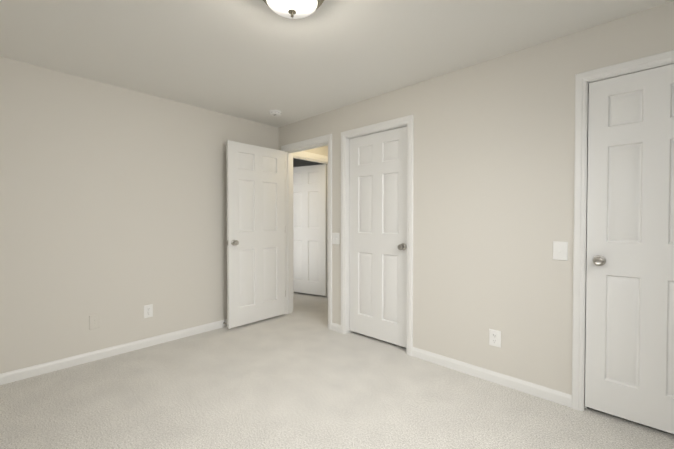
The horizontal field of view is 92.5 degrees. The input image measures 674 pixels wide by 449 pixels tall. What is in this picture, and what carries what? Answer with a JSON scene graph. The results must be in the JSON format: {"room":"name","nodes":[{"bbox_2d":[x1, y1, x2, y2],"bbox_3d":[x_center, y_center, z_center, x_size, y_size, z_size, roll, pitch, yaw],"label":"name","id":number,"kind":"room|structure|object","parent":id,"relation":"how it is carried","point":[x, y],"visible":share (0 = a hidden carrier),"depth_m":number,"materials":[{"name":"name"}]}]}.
{"room":"empty bedroom","nodes":[
{"label":"empty bedroom","id":0,"kind":"room"},
{"bbox_2d":[0,56,327,373],"bbox_3d":[-1.467,-0.043,3.531,0.115,2.410,4.480,1,1,43],"label":"wall","id":1,"kind":"structure","parent":0,"point":[113,206],"depth_m":2.83,"materials":[{"name":"white paint"}]},
{"bbox_2d":[89,314,99,329],"bbox_3d":[-2.090,0.840,2.783,0.014,0.122,0.078,1,1,43],"label":"electrical outlet cover","id":2,"kind":"object","parent":1,"relation":"attached to","point":[94,321],"visible":1,"depth_m":2.78,"materials":[{"name":"white paint"}]},
{"bbox_2d":[0,319,226,384],"bbox_3d":[-1.812,1.129,3.086,0.013,0.080,3.100,1,1,43],"label":"baseboard","id":3,"kind":"structure","parent":1,"relation":"attached to","point":[29,372],"depth_m":2.82,"materials":[{"name":"white paint"}]},
{"bbox_2d":[144,304,152,317],"bbox_3d":[-1.806,0.831,3.091,0.009,0.122,0.078,1,1,43],"label":"outlet","id":4,"kind":"object","parent":1,"relation":"attached to","point":[148,310],"visible":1,"depth_m":3.09,"materials":[{"name":"white plastic"}]},
{"bbox_2d":[293,164,326,295],"bbox_3d":[-0.504,0.086,5.193,0.762,2.042,0.170,0,1,29],"label":"room door","id":5,"kind":"structure","parent":1,"relation":"in","point":[309,229],"depth_m":5.13,"materials":[{"name":"white paint"}]},
{"bbox_2d":[292,151,327,296],"bbox_3d":[-0.375,0.061,4.703,0.150,2.165,0.900,1,1,43],"label":"door frame","id":6,"kind":"structure","parent":1,"relation":"attached to","point":[309,156],"depth_m":4.69,"materials":[{"name":"white paint"}]},
{"bbox_2d":[293,158,322,166],"bbox_3d":[-0.575,-0.077,5.684,1.750,2.410,0.115,1,1,43],"label":"wall","id":7,"kind":"structure","parent":0,"point":[298,162],"depth_m":5.61,"materials":[{"name":"grey paint"}]},
{"bbox_2d":[0,292,673,448],"bbox_3d":[-0.439,1.227,2.616,6.165,0.100,4.515,1,1,43],"label":"floor","id":8,"kind":"structure","parent":0,"point":[302,376],"depth_m":2.13,"materials":[{"name":"carpet"}]},
{"bbox_2d":[0,0,673,127],"bbox_3d":[-0.439,-1.283,2.576,6.165,0.100,4.515,1,1,43],"label":"ceiling","id":9,"kind":"structure","parent":0,"point":[255,60],"depth_m":2.17,"materials":[{"name":"white paint"}]},
{"bbox_2d":[269,110,280,116],"bbox_3d":[-0.684,-1.229,3.577,0.132,0.039,0.132,1,1,43],"label":"smoke detector","id":10,"kind":"object","parent":9,"relation":"attached to","point":[275,113],"visible":1,"depth_m":3.54,"materials":[{"name":"white plastic"}]},
{"bbox_2d":[263,0,323,18],"bbox_3d":[-0.234,-1.152,1.687,0.354,0.135,0.354,1,1,43],"label":"lamp","id":11,"kind":"object","parent":9,"relation":"attached to","point":[295,9],"visible":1,"depth_m":1.68,"materials":[{"name":"white glass"}]},
{"bbox_2d":[278,1,673,394],"bbox_3d":[0.852,-0.031,2.780,4.300,2.410,0.115,1,1,43],"label":"wall","id":12,"kind":"structure","parent":0,"point":[493,182],"depth_m":2.38,"materials":[{"name":"white paint"}]},
{"bbox_2d":[226,140,285,328],"bbox_3d":[-0.915,0.108,3.796,0.170,2.042,0.814,1,1,43],"label":"entry door","id":13,"kind":"structure","parent":12,"relation":"in","point":[256,290],"depth_m":3.74,"materials":[{"name":"white paint"}]},
{"bbox_2d":[281,134,331,329],"bbox_3d":[-0.340,0.079,3.894,0.895,2.155,0.150,1,1,43],"label":"door frame","id":14,"kind":"structure","parent":12,"relation":"attached to","point":[312,143],"depth_m":4.11,"materials":[{"name":"white paint"}]},
{"bbox_2d":[332,233,339,243],"bbox_3d":[-0.022,0.152,3.506,0.118,0.124,0.020,1,1,43],"label":"double light switch","id":15,"kind":"object","parent":12,"relation":"attached to","point":[335,238],"visible":1,"depth_m":3.50,"materials":[{"name":"white plastic"}]},
{"bbox_2d":[341,115,413,355],"bbox_3d":[0.396,0.096,3.195,0.860,2.142,0.132,1,1,43],"label":"trim","id":16,"kind":"structure","parent":12,"relation":"attached to","point":[392,124],"depth_m":3.23,"materials":[{"name":"white paint"}]},
{"bbox_2d":[350,126,406,347],"bbox_3d":[0.387,0.118,3.186,0.722,2.042,0.102,1,1,43],"label":"closet door","id":17,"kind":"structure","parent":12,"relation":"in","point":[378,235],"depth_m":3.18,"materials":[{"name":"white paint"}]},
{"bbox_2d":[331,323,571,407],"bbox_3d":[0.808,1.135,2.752,4.300,0.080,0.013,1,1,43],"label":"baseboard","id":18,"kind":"structure","parent":12,"relation":"attached to","point":[549,394],"depth_m":2.40,"materials":[{"name":"white paint"}]},
{"bbox_2d":[489,329,500,347],"bbox_3d":[1.177,0.849,2.406,0.082,0.122,0.009,1,1,43],"label":"outlet","id":19,"kind":"object","parent":12,"relation":"attached to","point":[494,337],"visible":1,"depth_m":2.40,"materials":[{"name":"white plastic"}]},
{"bbox_2d":[553,241,567,260],"bbox_3d":[1.464,0.174,2.119,0.082,0.124,0.020,1,1,43],"label":"light switch","id":20,"kind":"object","parent":12,"relation":"attached to","point":[560,250],"visible":1,"depth_m":2.12,"materials":[{"name":"white plastic"}]},
{"bbox_2d":[572,50,673,410],"bbox_3d":[1.828,0.118,1.859,0.742,2.140,0.132,1,1,43],"label":"door frame","id":21,"kind":"structure","parent":12,"relation":"attached to","point":[583,80],"depth_m":2.04,"materials":[{"name":"white paint"}]},
{"bbox_2d":[585,64,673,433],"bbox_3d":[1.789,0.139,1.817,0.610,2.042,0.102,1,1,43],"label":"door","id":22,"kind":"structure","parent":12,"relation":"in","point":[629,363],"depth_m":1.90,"materials":[{"name":"white paint"}]}
]}

